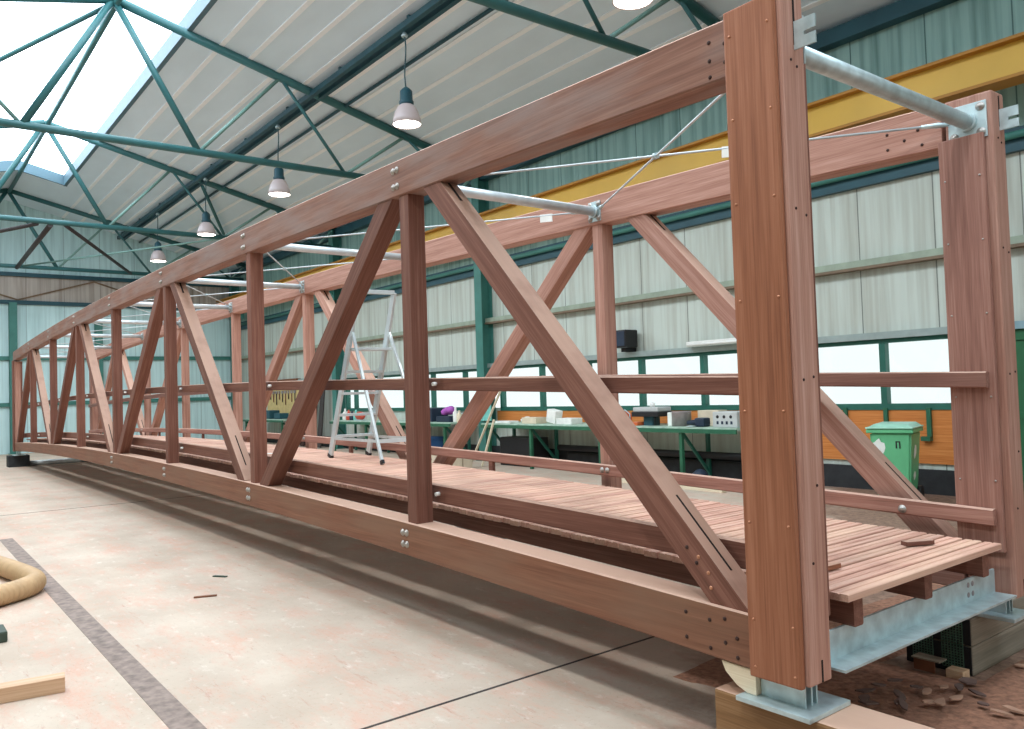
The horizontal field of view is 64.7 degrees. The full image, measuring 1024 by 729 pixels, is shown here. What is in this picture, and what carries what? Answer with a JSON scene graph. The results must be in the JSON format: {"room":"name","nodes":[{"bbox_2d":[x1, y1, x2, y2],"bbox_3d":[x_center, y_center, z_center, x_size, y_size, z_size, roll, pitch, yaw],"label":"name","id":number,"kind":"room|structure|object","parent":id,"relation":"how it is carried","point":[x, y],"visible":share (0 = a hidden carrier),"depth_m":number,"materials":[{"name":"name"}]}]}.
{"room":"factory workshop","nodes":[
{"label":"factory workshop","id":0,"kind":"room"},
{"bbox_2d":[0,171,16,195],"bbox_3d":[-17.739,-5.631,25.856,2.800,0.780,4.300,0,-2,-38],"label":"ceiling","id":1,"kind":"structure","parent":0,"point":[10,178],"depth_m":25.88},
{"bbox_2d":[4,170,63,211],"bbox_3d":[-16.127,-5.823,27.121,1.300,0.416,4.300,0,-2,-38],"label":"ceiling","id":2,"kind":"structure","parent":0,"point":[29,184],"depth_m":26.76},
{"bbox_2d":[0,276,230,454],"bbox_3d":[-18.283,0.017,27.903,17.800,6.250,0.120,0,-2,-38],"label":"wall","id":3,"kind":"structure","parent":0,"point":[32,320],"depth_m":29.78,"materials":[{"name":"metal"}]},
{"bbox_2d":[0,281,152,301],"bbox_3d":[-16.539,-2.681,29.305,7.315,0.830,0.030,0,-2,-38],"label":"wall bracing","id":4,"kind":"structure","parent":3,"relation":"attached to","point":[93,281],"depth_m":29.41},
{"bbox_2d":[0,300,199,309],"bbox_3d":[-18.326,-2.191,27.860,17.700,0.140,0.100,0,-2,-38],"label":"trim","id":5,"kind":"structure","parent":3,"relation":"attached to","point":[20,302],"depth_m":29.17,"materials":[{"name":"blue paint"}]},
{"bbox_2d":[0,271,228,287],"bbox_3d":[-18.359,-3.180,27.893,17.700,0.140,0.100,0,-2,-38],"label":"trim","id":6,"kind":"structure","parent":3,"relation":"attached to","point":[2,273],"depth_m":29.69,"materials":[{"name":"blue paint"}]},
{"bbox_2d":[0,356,229,359],"bbox_3d":[-18.262,-0.213,27.794,17.700,0.140,0.100,0,-2,-38],"label":"trim","id":7,"kind":"structure","parent":3,"relation":"attached to","point":[1,357],"depth_m":30.81,"materials":[{"name":"green metal"}]},
{"bbox_2d":[0,396,230,406],"bbox_3d":[-18.209,1.415,27.739,17.700,0.140,0.100,0,-2,-38],"label":"trim","id":8,"kind":"structure","parent":3,"relation":"attached to","point":[229,397],"depth_m":31.10,"materials":[{"name":"green metal"}]},
{"bbox_2d":[0,199,235,278],"bbox_3d":[-18.005,-4.519,28.324,16.600,2.820,0.001,0,-2,-38],"label":"wall","id":9,"kind":"structure","parent":0,"point":[60,242],"depth_m":29.66,"materials":[{"name":"metal"}]},
{"bbox_2d":[44,0,899,269],"bbox_3d":[-2.220,-5.632,16.049,7.050,1.813,38.800,0,-2,-38],"label":"ceiling","id":10,"kind":"structure","parent":0,"point":[221,19],"depth_m":16.27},
{"bbox_2d":[0,188,245,280],"bbox_3d":[-16.916,-4.585,27.005,16.341,2.712,0.166,0,-2,-38],"label":"roof truss","id":11,"kind":"object","parent":10,"relation":"attached to","point":[55,267],"visible":0.72,"depth_m":28.32,"materials":[{"name":"metal"}]},
{"bbox_2d":[0,223,38,232],"bbox_3d":[-15.935,-3.425,22.659,8.687,0.160,0.100,-3,-2,28],"label":"brace","id":12,"kind":"object","parent":11,"relation":"attached to","point":[28,225],"visible":1,"depth_m":20.90,"materials":[{"name":"brown metal"}]},
{"bbox_2d":[15,224,52,268],"bbox_3d":[-14.257,-3.425,23.964,0.130,0.170,7.952,0,-2,-37],"label":"brace","id":13,"kind":"object","parent":11,"relation":"attached to","point":[48,227],"visible":1,"depth_m":23.18,"materials":[{"name":"brown metal"}]},
{"bbox_2d":[64,226,131,274],"bbox_3d":[-12.719,-3.455,25.162,0.100,0.140,8.628,-1,-2,-15],"label":"brace","id":14,"kind":"object","parent":11,"relation":"attached to","point":[69,228],"visible":1,"depth_m":24.05,"materials":[{"name":"brown metal"}]},
{"bbox_2d":[201,185,238,266],"bbox_3d":[-9.832,-4.493,27.469,0.100,0.980,8.800,-1,-2,-13],"label":"brace","id":15,"kind":"object","parent":11,"relation":"attached to","point":[202,186],"visible":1,"depth_m":25.23,"materials":[{"name":"teal paint"}]},
{"bbox_2d":[117,0,461,239],"bbox_3d":[-2.978,-5.722,15.434,0.300,0.154,38.750,0,-2,-38],"label":"roof beam","id":16,"kind":"structure","parent":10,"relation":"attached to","point":[433,9],"depth_m":16.47,"materials":[{"name":"metal"}]},
{"bbox_2d":[150,212,166,262],"bbox_3d":[-11.589,-4.172,26.432,0.500,1.604,0.500,0,-2,-38],"label":"pendant lamp","id":17,"kind":"object","parent":16,"relation":"hanging from","point":[157,256],"visible":0.96,"depth_m":26.32,"materials":[{"name":"metal"}]},
{"bbox_2d":[197,177,215,236],"bbox_3d":[-8.523,-4.404,22.489,0.500,1.604,0.500,0,-2,-38],"label":"pendant lamp","id":18,"kind":"object","parent":16,"relation":"hanging from","point":[206,229],"visible":1,"depth_m":22.37,"materials":[{"name":"metal"}]},
{"bbox_2d":[268,125,290,197],"bbox_3d":[-5.303,-4.648,18.350,0.500,1.604,0.500,0,-2,-38],"label":"pendant lamp","id":19,"kind":"object","parent":16,"relation":"hanging from","point":[279,188],"visible":0.94,"depth_m":18.23,"materials":[{"name":"metal"}]},
{"bbox_2d":[392,32,421,129],"bbox_3d":[-1.826,-4.912,13.879,0.500,1.604,0.500,0,-2,-38],"label":"pendant lamp","id":20,"kind":"object","parent":16,"relation":"hanging from","point":[406,115],"visible":1,"depth_m":13.76,"materials":[{"name":"metal"}]},
{"bbox_2d":[612,0,653,10],"bbox_3d":[1.425,-5.158,9.700,0.500,1.604,0.500,0,-2,-38],"label":"pendant lamp","id":21,"kind":"object","parent":16,"relation":"hanging from","point":[628,5],"visible":1,"depth_m":9.79,"materials":[{"name":"metal"}]},
{"bbox_2d":[139,0,508,242],"bbox_3d":[-2.461,-5.601,15.829,0.070,0.070,38.750,0,-2,-38],"label":"conduit","id":22,"kind":"object","parent":10,"relation":"attached to","point":[488,10],"visible":1,"depth_m":16.52,"materials":[{"name":"metal"}]},
{"bbox_2d":[61,0,829,252],"bbox_3d":[-2.318,-5.608,15.972,5.692,1.398,38.800,0,-2,-38],"label":"trim","id":23,"kind":"structure","parent":10,"relation":"attached to","point":[259,3],"depth_m":16.36,"materials":[{"name":"metal"}]},
{"bbox_2d":[0,442,1023,728],"bbox_3d":[-6.277,2.177,8.503,22.900,0.150,45.600,0,-2,-38],"label":"floor","id":24,"kind":"structure","parent":0,"point":[309,626],"depth_m":5.60,"materials":[{"name":"concrete"}]},
{"bbox_2d":[0,624,7,642],"bbox_3d":[-3.712,1.881,5.538,0.410,0.075,0.250,0,-2,-38],"label":"block","id":25,"kind":"object","parent":24,"relation":"on","point":[3,632],"visible":1,"depth_m":5.56,"materials":[{"name":"green plastic"}]},
{"bbox_2d":[8,302,17,454],"bbox_3d":[-17.432,0.476,28.247,0.360,5.300,0.300,0,-2,-38],"label":"steel column","id":26,"kind":"structure","parent":24,"relation":"on","point":[12,306],"depth_m":28.19,"materials":[{"name":"green paint"}]},
{"bbox_2d":[6,454,29,467],"bbox_3d":[-13.576,2.646,22.202,0.500,0.308,0.500,0,-2,-38],"label":"support block","id":27,"kind":"object","parent":24,"relation":"on","point":[24,460],"visible":0.97,"depth_m":22.02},
{"bbox_2d":[12,0,1023,724],"bbox_3d":[-5.442,0.403,13.252,2.148,3.040,24.240,0,-2,-38],"label":"truss bridge","id":28,"kind":"object","parent":27,"relation":"on","point":[766,601],"visible":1,"depth_m":4.49,"materials":[{"name":"brown wood"}]},
{"bbox_2d":[327,290,431,464],"bbox_3d":[-1.546,0.116,8.985,0.575,1.899,1.561,0,-2,-38],"label":"stepladder","id":29,"kind":"object","parent":28,"relation":"on","point":[373,433],"visible":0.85,"depth_m":9.17,"materials":[{"name":"metal"}]},
{"bbox_2d":[722,660,761,695],"bbox_3d":[0.992,1.310,3.415,0.110,0.104,0.170,0,-2,-38],"label":"wedge","id":30,"kind":"object","parent":28,"relation":"on","point":[741,675],"visible":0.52,"depth_m":3.36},
{"bbox_2d":[828,562,840,570],"bbox_3d":[1.365,0.928,3.639,0.340,0.022,0.035,-1,-2,-34],"label":"wood offcut","id":31,"kind":"object","parent":28,"relation":"on","point":[834,565],"visible":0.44,"depth_m":3.70,"materials":[{"name":"orange wood"}]},
{"bbox_2d":[901,539,934,545],"bbox_3d":[2.103,0.923,4.188,0.160,0.022,0.050,-1,-2,-11],"label":"wood offcut","id":32,"kind":"object","parent":28,"relation":"on","point":[917,542],"visible":1,"depth_m":4.17,"materials":[{"name":"red wood"}]},
{"bbox_2d":[0,556,46,605],"bbox_3d":[-6.951,2.008,7.742,3.734,0.176,6.144,0,-2,-38],"label":"hose","id":33,"kind":"object","parent":24,"relation":"on","point":[27,581],"visible":1,"depth_m":6.88,"materials":[{"name":"plastic"}]},
{"bbox_2d":[0,672,64,703],"bbox_3d":[-2.985,1.813,4.351,1.010,0.084,0.110,-1,-2,-30],"label":"timber offcut","id":34,"kind":"object","parent":24,"relation":"on","point":[22,689],"visible":1,"depth_m":4.49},
{"bbox_2d":[30,458,84,465],"bbox_3d":[-12.766,2.720,22.701,1.350,0.140,0.136,0,-2,-38],"label":"pipe","id":35,"kind":"object","parent":24,"relation":"on","point":[63,460],"visible":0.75,"depth_m":22.60,"materials":[{"name":"metal"}]},
{"bbox_2d":[94,323,103,433],"bbox_3d":[-15.285,0.462,29.917,0.360,5.300,0.300,0,-2,-38],"label":"steel column","id":36,"kind":"structure","parent":24,"relation":"on","point":[96,327],"depth_m":29.89,"materials":[{"name":"green paint"}]},
{"bbox_2d":[0,538,206,728],"bbox_3d":[-2.272,1.857,4.851,0.140,0.023,12.900,0,-2,-38],"label":"floor strip","id":37,"kind":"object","parent":24,"relation":"on","point":[158,698],"depth_m":5.12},
{"bbox_2d":[229,286,238,410],"bbox_3d":[-11.307,-0.216,32.949,0.380,6.600,0.400,0,-2,-38],"label":"steel column","id":38,"kind":"structure","parent":24,"relation":"on","point":[231,288],"depth_m":32.95,"materials":[{"name":"metal"}]},
{"bbox_2d":[243,419,286,431],"bbox_3d":[-8.460,2.390,28.733,0.900,0.925,3.800,0,-2,-38],"label":"workbench","id":39,"kind":"object","parent":24,"relation":"on","point":[246,421],"visible":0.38,"depth_m":27.53,"materials":[{"name":"green paint"}]},
{"bbox_2d":[266,410,279,418],"bbox_3d":[-8.611,1.786,28.841,0.400,0.300,0.700,0,-2,-38],"label":"box","id":40,"kind":"object","parent":39,"relation":"on","point":[269,413],"visible":0.59,"depth_m":28.54,"materials":[{"name":"blue paint"}]},
{"bbox_2d":[274,413,288,418],"bbox_3d":[-8.038,1.794,28.145,0.350,0.200,0.500,0,-2,-38],"label":"box","id":41,"kind":"object","parent":39,"relation":"on","point":[276,415],"visible":0.9,"depth_m":27.97,"materials":[{"name":"blue paint"}]},
{"bbox_2d":[317,390,324,447],"bbox_3d":[-6.159,1.391,26.143,0.298,2.580,0.280,0,-2,-38],"label":"board","id":42,"kind":"object","parent":24,"relation":"on","point":[322,399],"visible":0.46,"depth_m":26.07,"materials":[{"name":"brown wood"}]},
{"bbox_2d":[2,466,653,728],"bbox_3d":[-3.003,2.010,8.935,16.600,0.004,10.768,0,-2,-38],"label":"trim","id":43,"kind":"structure","parent":24,"relation":"on","point":[411,713],"depth_m":4.49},
{"bbox_2d":[328,230,345,448],"bbox_3d":[-5.548,-0.802,25.543,0.380,6.900,0.400,0,-2,-38],"label":"steel column","id":44,"kind":"structure","parent":24,"relation":"on","point":[335,242],"depth_m":25.53,"materials":[{"name":"metal"}]},
{"bbox_2d":[0,119,336,246],"bbox_3d":[-12.041,-4.954,20.737,16.341,2.712,0.166,0,-2,-38],"label":"roof truss","id":45,"kind":"object","parent":44,"relation":"on","point":[105,225],"visible":0.78,"depth_m":21.87,"materials":[{"name":"metal"}]},
{"bbox_2d":[0,5,103,61],"bbox_3d":[-11.208,-5.801,16.419,8.837,1.010,0.090,-3,-2,26],"label":"brace","id":46,"kind":"object","parent":45,"relation":"attached to","point":[94,12],"visible":1,"depth_m":15.15,"materials":[{"name":"teal paint"}]},
{"bbox_2d":[22,239,217,266],"bbox_3d":[-12.464,-3.497,25.363,8.945,0.100,0.060,-3,-2,25],"label":"brace","id":47,"kind":"object","parent":45,"relation":"attached to","point":[206,240],"visible":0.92,"depth_m":25.16,"materials":[{"name":"green paint"}]},
{"bbox_2d":[329,419,470,454],"bbox_3d":[-3.094,1.984,21.834,0.900,0.925,6.500,0,-2,-38],"label":"workbench","id":48,"kind":"object","parent":24,"relation":"on","point":[445,425],"visible":0.38,"depth_m":21.78,"materials":[{"name":"green paint"}]},
{"bbox_2d":[430,408,447,421],"bbox_3d":[-2.010,1.268,20.436,0.500,0.340,0.700,0,-2,-38],"label":"case","id":49,"kind":"object","parent":48,"relation":"on","point":[434,412],"visible":0.47,"depth_m":20.07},
{"bbox_2d":[436,416,452,421],"bbox_3d":[-1.525,1.329,19.731,0.400,0.140,0.600,0,-2,-38],"label":"case","id":50,"kind":"object","parent":48,"relation":"on","point":[438,418],"visible":0.69,"depth_m":19.54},
{"bbox_2d":[441,406,453,414],"bbox_3d":[-1.532,1.124,19.738,0.326,0.229,0.460,0,-2,-38],"label":"bundle","id":51,"kind":"object","parent":50,"relation":"on","point":[449,410],"visible":0.94,"depth_m":19.59,"materials":[{"name":"fabric"}]},
{"bbox_2d":[431,436,442,446],"bbox_3d":[-2.019,2.074,20.128,0.440,0.560,0.580,0,-2,-38],"label":"crate","id":52,"kind":"object","parent":24,"relation":"on","point":[436,441],"visible":0.26,"depth_m":19.93,"materials":[{"name":"blue plastic"}]},
{"bbox_2d":[431,455,462,466],"bbox_3d":[-1.602,2.106,17.597,0.220,0.300,1.601,0,-2,-36],"label":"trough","id":53,"kind":"object","parent":24,"relation":"on","point":[458,462],"visible":0.03,"depth_m":16.98,"materials":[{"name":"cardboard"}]},
{"bbox_2d":[462,458,471,467],"bbox_3d":[-1.404,2.104,17.750,0.220,0.300,1.601,0,-2,-36],"label":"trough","id":54,"kind":"object","parent":24,"relation":"on","point":[465,462],"visible":0.04,"depth_m":17.10,"materials":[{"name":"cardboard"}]},
{"bbox_2d":[471,177,496,460],"bbox_3d":[-0.697,-1.170,19.305,0.380,6.900,0.400,0,-2,-38],"label":"steel column","id":55,"kind":"structure","parent":24,"relation":"on","point":[482,288],"depth_m":19.29,"materials":[{"name":"metal"}]},
{"bbox_2d":[0,0,470,185],"bbox_3d":[-7.190,-5.321,14.500,16.341,2.712,0.166,0,-2,-38],"label":"roof truss","id":56,"kind":"object","parent":55,"relation":"on","point":[24,123],"visible":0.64,"depth_m":15.16,"materials":[{"name":"metal"}]},
{"bbox_2d":[7,0,122,192],"bbox_3d":[-9.594,-6.349,17.744,0.120,0.120,23.750,0,-2,-38],"label":"tube","id":57,"kind":"object","parent":56,"relation":"attached to","point":[102,27],"visible":1,"depth_m":18.01,"materials":[{"name":"teal paint"}]},
{"bbox_2d":[481,405,491,420],"bbox_3d":[-0.622,0.918,18.949,0.049,0.800,0.420,0,-2,-38],"label":"hanging cloth","id":58,"kind":"object","parent":55,"relation":"hanging from","point":[486,415],"visible":0.24,"depth_m":18.87,"materials":[{"name":"teal fabric"}]},
{"bbox_2d":[216,31,1023,318],"bbox_3d":[0.088,-3.066,17.630,0.550,0.895,38.700,0,-2,-38],"label":"beam","id":59,"kind":"structure","parent":55,"relation":"attached to","point":[997,65],"depth_m":11.41,"materials":[{"name":"yellow paint"}]},
{"bbox_2d":[472,391,500,461],"bbox_3d":[-0.583,1.383,17.512,0.871,1.667,0.052,-3,-2,26],"label":"lath","id":60,"kind":"object","parent":24,"relation":"on","point":[499,392],"visible":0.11,"depth_m":17.47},
{"bbox_2d":[481,419,494,466],"bbox_3d":[-0.519,1.702,17.530,0.343,1.021,0.048,-2,-2,-3],"label":"lath","id":61,"kind":"object","parent":24,"relation":"on","point":[493,421],"visible":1,"depth_m":17.52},
{"bbox_2d":[500,436,548,466],"bbox_3d":[0.263,1.885,17.601,0.500,0.620,1.100,0,-2,-38],"label":"trunk","id":62,"kind":"object","parent":24,"relation":"on","point":[516,445],"visible":0.49,"depth_m":17.30,"materials":[{"name":"black plastic"}]},
{"bbox_2d":[481,422,739,475],"bbox_3d":[1.767,1.616,15.585,0.900,0.925,6.850,0,-2,-38],"label":"workbench","id":63,"kind":"object","parent":24,"relation":"on","point":[681,430],"visible":0.5,"depth_m":14.16,"materials":[{"name":"green paint"}]},
{"bbox_2d":[522,417,546,423],"bbox_3d":[0.469,1.180,17.087,0.300,0.130,0.470,0,-2,-38],"label":"carton","id":64,"kind":"object","parent":63,"relation":"on","point":[525,420],"visible":0.86,"depth_m":16.94,"materials":[{"name":"cardboard"}]},
{"bbox_2d":[546,409,562,423],"bbox_3d":[0.870,1.062,16.570,0.200,0.309,0.317,0,-2,-38],"label":"canister","id":65,"kind":"object","parent":63,"relation":"on","point":[552,414],"visible":0.86,"depth_m":16.48,"materials":[{"name":"plastic"}]},
{"bbox_2d":[556,418,581,423],"bbox_3d":[1.149,1.134,16.211,0.300,0.120,0.450,0,-2,-38],"label":"box","id":66,"kind":"object","parent":63,"relation":"on","point":[558,420],"visible":0.98,"depth_m":16.06,"materials":[{"name":"cardboard"}]},
{"bbox_2d":[557,444,740,459],"bbox_3d":[2.423,1.617,14.985,0.120,0.120,4.700,0,-2,-38],"label":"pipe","id":67,"kind":"object","parent":63,"relation":"on","point":[660,452],"visible":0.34,"depth_m":14.29,"materials":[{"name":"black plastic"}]},
{"bbox_2d":[631,402,671,425],"bbox_3d":[2.518,0.888,14.532,0.400,0.410,0.640,0,-2,-38],"label":"machine","id":68,"kind":"object","parent":63,"relation":"on","point":[652,414],"visible":0.94,"depth_m":14.41,"materials":[{"name":"blue paint"}]},
{"bbox_2d":[667,411,691,425],"bbox_3d":[2.918,0.935,13.936,0.350,0.250,0.365,0,-2,-38],"label":"tin","id":69,"kind":"object","parent":63,"relation":"on","point":[675,418],"visible":0.95,"depth_m":13.80,"materials":[{"name":"metal"}]},
{"bbox_2d":[686,417,709,426],"bbox_3d":[3.040,0.965,13.482,0.345,0.150,0.412,0,-2,-38],"label":"grinder","id":70,"kind":"object","parent":63,"relation":"on","point":[703,421],"visible":1,"depth_m":13.39,"materials":[{"name":"metal"}]},
{"bbox_2d":[698,410,726,425],"bbox_3d":[3.413,0.907,13.749,0.250,0.260,0.430,0,-2,-38],"label":"cardboard box","id":71,"kind":"object","parent":63,"relation":"on","point":[701,413],"visible":0.46,"depth_m":13.66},
{"bbox_2d":[713,411,739,427],"bbox_3d":[3.571,0.885,13.093,0.406,0.250,0.480,0,-2,-38],"label":"machine","id":72,"kind":"object","parent":63,"relation":"on","point":[731,419],"visible":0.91,"depth_m":12.94,"materials":[{"name":"white plastic"}]},
{"bbox_2d":[567,452,741,478],"bbox_3d":[2.598,1.887,15.169,0.100,0.300,4.600,0,-2,-38],"label":"stack","id":73,"kind":"object","parent":24,"relation":"on","point":[727,469],"visible":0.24,"depth_m":14.33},
{"bbox_2d":[622,479,725,492],"bbox_3d":[2.512,1.935,12.944,0.101,0.060,2.201,0,-2,-37],"label":"plank","id":74,"kind":"object","parent":24,"relation":"on","point":[623,480],"visible":0.42,"depth_m":12.40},
{"bbox_2d":[715,681,934,728],"bbox_3d":[1.402,1.514,3.018,0.270,0.308,1.370,0,-2,-38],"label":"support block","id":75,"kind":"object","parent":24,"relation":"on","point":[731,713],"visible":0.63,"depth_m":3.23,"materials":[{"name":"wood"}]},
{"bbox_2d":[673,583,1023,728],"bbox_3d":[3.199,1.638,4.300,3.600,0.054,3.300,0,-2,-38],"label":"dirt patch","id":76,"kind":"object","parent":24,"relation":"on","point":[1006,687],"visible":0.2,"depth_m":4.13,"materials":[{"name":"soil"}]},
{"bbox_2d":[855,688,875,692],"bbox_3d":[1.782,1.641,4.067,0.098,0.024,0.041,-2,-2,5],"label":"chip","id":77,"kind":"object","parent":76,"relation":"on","point":[863,690],"visible":1,"depth_m":4.06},
{"bbox_2d":[858,700,878,704],"bbox_3d":[1.730,1.639,3.919,0.082,0.012,0.050,-1,-2,-13],"label":"chip","id":78,"kind":"object","parent":76,"relation":"on","point":[866,702],"visible":1,"depth_m":3.91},
{"bbox_2d":[898,698,907,710],"bbox_3d":[1.881,1.632,3.883,0.036,0.025,0.106,-2,-2,18],"label":"chip","id":79,"kind":"object","parent":76,"relation":"on","point":[902,703],"visible":1,"depth_m":3.87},
{"bbox_2d":[911,652,946,672],"bbox_3d":[2.271,1.627,4.397,0.085,0.068,0.150,0,-2,-38],"label":"angle offcut","id":80,"kind":"object","parent":76,"relation":"on","point":[922,661],"visible":1,"depth_m":4.38,"materials":[{"name":"brown wood"}]},
{"bbox_2d":[958,677,976,684],"bbox_3d":[2.347,1.626,4.150,0.092,0.008,0.083,0,-2,-38],"label":"chip","id":81,"kind":"object","parent":76,"relation":"on","point":[966,680],"visible":1,"depth_m":4.14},
{"bbox_2d":[990,708,1013,715],"bbox_3d":[2.276,1.616,3.751,0.096,0.022,0.032,-3,-2,31],"label":"chip","id":82,"kind":"object","parent":76,"relation":"on","point":[998,711],"visible":1,"depth_m":3.75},
{"bbox_2d":[1002,705,1023,713],"bbox_3d":[2.357,1.616,3.768,0.118,0.034,0.045,-4,-3,43],"label":"chip","id":83,"kind":"object","parent":76,"relation":"on","point":[1011,708],"visible":1,"depth_m":3.77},
{"bbox_2d":[865,422,924,495],"bbox_3d":[5.068,1.283,10.639,0.577,1.037,0.690,-3,-2,38],"label":"wheelie bin","id":84,"kind":"object","parent":24,"relation":"on","point":[899,442],"visible":0.64,"depth_m":10.41,"materials":[{"name":"green plastic"}]},
{"bbox_2d":[946,665,969,678],"bbox_3d":[2.395,1.657,4.340,0.080,0.045,0.090,0,-2,-38],"label":"wood block","id":85,"kind":"object","parent":24,"relation":"on","point":[955,672],"visible":0.82,"depth_m":4.32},
{"bbox_2d":[906,621,1023,675],"bbox_3d":[3.030,1.601,4.996,1.711,0.160,0.360,0,-2,-38],"label":"support block","id":86,"kind":"object","parent":24,"relation":"on","point":[977,658],"visible":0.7,"depth_m":4.48,"materials":[{"name":"brown wood"}]},
{"bbox_2d":[927,596,1023,645],"bbox_3d":[3.025,1.450,5.001,1.711,0.148,0.360,0,-2,-38],"label":"support block","id":87,"kind":"object","parent":86,"relation":"on","point":[972,631],"visible":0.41,"depth_m":4.42,"materials":[{"name":"brown wood"}]},
{"bbox_3d":[4.142,-1.536,13.084,0.380,6.900,0.400,0,-2,-38],"label":"steel column","id":88,"kind":"structure","parent":24,"relation":"on","visible":0},
{"bbox_2d":[467,0,720,56],"bbox_3d":[-2.351,-5.688,8.278,16.341,2.712,0.166,0,-2,-38],"label":"roof truss","id":89,"kind":"object","parent":88,"relation":"on","point":[692,8],"visible":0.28,"depth_m":10.90,"materials":[{"name":"metal"}]},
{"bbox_2d":[236,0,1023,470],"bbox_3d":[0.628,-1.406,18.016,0.120,7.200,38.800,0,-2,-38],"label":"wall","id":90,"kind":"structure","parent":0,"point":[900,216],"depth_m":14.30,"materials":[{"name":"metal"}]},
{"bbox_2d":[268,378,300,412],"bbox_3d":[-8.327,1.231,29.285,0.160,1.370,3.000,0,-2,-38],"label":"pegboard","id":91,"kind":"object","parent":90,"relation":"attached to","point":[280,406],"visible":0.26,"depth_m":29.25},
{"bbox_2d":[346,369,476,410],"bbox_3d":[-2.887,0.760,22.478,0.130,1.060,7.450,0,-2,-38],"label":"window","id":92,"kind":"structure","parent":90,"relation":"in","point":[464,372],"depth_m":21.42,"materials":[{"name":"green metal"}]},
{"bbox_2d":[231,0,958,276],"bbox_3d":[0.398,-4.617,18.026,0.200,0.230,38.800,0,-2,-38],"label":"trim","id":93,"kind":"structure","parent":90,"relation":"attached to","point":[900,11],"depth_m":12.09,"materials":[{"name":"blue paint"}]},
{"bbox_2d":[267,436,955,495],"bbox_3d":[-2.352,2.249,21.729,0.060,0.340,28.950,0,-2,-38],"label":"baseboard","id":94,"kind":"structure","parent":90,"relation":"attached to","point":[935,482],"depth_m":12.11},
{"bbox_2d":[500,350,738,410],"bbox_3d":[2.019,0.388,16.170,0.130,1.060,7.350,0,-2,-38],"label":"window","id":95,"kind":"structure","parent":90,"relation":"in","point":[705,401],"depth_m":15.48,"materials":[{"name":"green metal"}]},
{"bbox_2d":[616,329,637,351],"bbox_3d":[2.197,-0.449,15.553,0.420,0.420,0.360,0,-2,-38],"label":"wall speaker","id":96,"kind":"object","parent":90,"relation":"attached to","point":[626,340],"visible":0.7,"depth_m":15.40,"materials":[{"name":"black plastic"}]},
{"bbox_2d":[616,331,624,345],"bbox_3d":[2.034,-0.488,15.428,0.010,0.280,0.300,0,-2,-38],"label":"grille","id":97,"kind":"object","parent":96,"relation":"attached to","point":[620,335],"depth_m":15.38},
{"bbox_2d":[241,129,1023,325],"bbox_3d":[0.420,-2.464,17.917,0.095,0.100,38.800,0,-2,-38],"label":"trim","id":98,"kind":"structure","parent":90,"relation":"attached to","point":[1018,133],"depth_m":14.49,"materials":[{"name":"green metal"}]},
{"bbox_2d":[241,125,1023,329],"bbox_3d":[0.508,-2.425,17.983,0.100,0.300,38.800,0,-2,-38],"label":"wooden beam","id":99,"kind":"structure","parent":90,"relation":"attached to","point":[1016,145],"depth_m":14.15,"materials":[{"name":"blue paint"}]},
{"bbox_2d":[241,235,1023,359],"bbox_3d":[0.534,-1.136,17.927,0.140,0.100,38.800,0,-2,-38],"label":"trim","id":100,"kind":"structure","parent":90,"relation":"attached to","point":[1020,238],"depth_m":14.52,"materials":[{"name":"metal"}]},
{"bbox_2d":[294,327,1022,380],"bbox_3d":[0.578,-0.057,17.897,0.120,0.100,38.800,0,-2,-38],"label":"trim","id":101,"kind":"structure","parent":90,"relation":"attached to","point":[938,330],"depth_m":14.06,"materials":[{"name":"metal"}]},
{"bbox_2d":[686,338,736,346],"bbox_3d":[3.595,-0.392,13.764,0.169,0.085,1.550,0,-2,-38],"label":"tube light","id":102,"kind":"object","parent":90,"relation":"attached to","point":[728,340],"visible":0.59,"depth_m":13.89,"materials":[{"name":"white plastic"}]},
{"bbox_2d":[497,410,953,464],"bbox_3d":[3.095,1.211,14.739,0.033,0.750,11.150,0,-2,-38],"label":"wall panel","id":103,"kind":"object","parent":90,"relation":"attached to","point":[939,450],"depth_m":11.52,"materials":[{"name":"orange wood"}]},
{"bbox_2d":[818,334,950,409],"bbox_3d":[5.377,0.134,11.853,0.130,1.060,2.900,0,-2,-38],"label":"window","id":104,"kind":"structure","parent":90,"relation":"in","point":[883,343],"depth_m":11.72,"materials":[{"name":"green metal"}]},
{"bbox_2d":[883,408,888,421],"bbox_3d":[5.423,0.978,11.687,0.040,0.700,0.060,0,-2,-38],"label":"trim","id":105,"kind":"structure","parent":90,"relation":"attached to","point":[885,410],"depth_m":11.68,"materials":[{"name":"green paint"}]},
{"bbox_2d":[920,408,932,440],"bbox_3d":[5.754,0.831,11.224,0.085,0.460,0.130,0,-2,-38],"label":"trim","id":106,"kind":"structure","parent":90,"relation":"attached to","point":[929,437],"depth_m":11.19,"materials":[{"name":"green paint"}]},
{"bbox_2d":[1014,320,1023,328],"bbox_3d":[7.503,-0.582,8.984,0.130,0.100,3.800,0,-2,-38],"label":"trim","id":107,"kind":"structure","parent":90,"relation":"attached to","point":[1018,324],"depth_m":10.25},
{"bbox_2d":[1015,329,1023,489],"bbox_3d":[7.564,0.565,8.932,0.210,2.200,3.550,0,-2,-38],"label":"door","id":108,"kind":"structure","parent":90,"relation":"in","point":[1019,333],"depth_m":10.28,"materials":[{"name":"metal"}]},
{"bbox_3d":[-10.442,-5.392,9.641,5.600,1.461,38.800,0,-2,-38],"label":"ceiling","id":109,"kind":"structure","parent":0,"visible":0},
{"bbox_2d":[0,0,216,186],"bbox_3d":[-5.332,-6.624,10.961,4.200,1.022,34.500,0,-2,-38],"label":"trim","id":110,"kind":"structure","parent":109,"relation":"attached to","point":[199,9],"depth_m":18.72,"materials":[{"name":"metal"}]},
{"bbox_2d":[0,0,195,174],"bbox_3d":[-5.337,-6.785,10.967,4.100,0.680,34.500,0,-2,-38],"label":"skylight","id":111,"kind":"structure","parent":110,"relation":"attached to","point":[115,63],"depth_m":17.79,"materials":[{"name":"white"}]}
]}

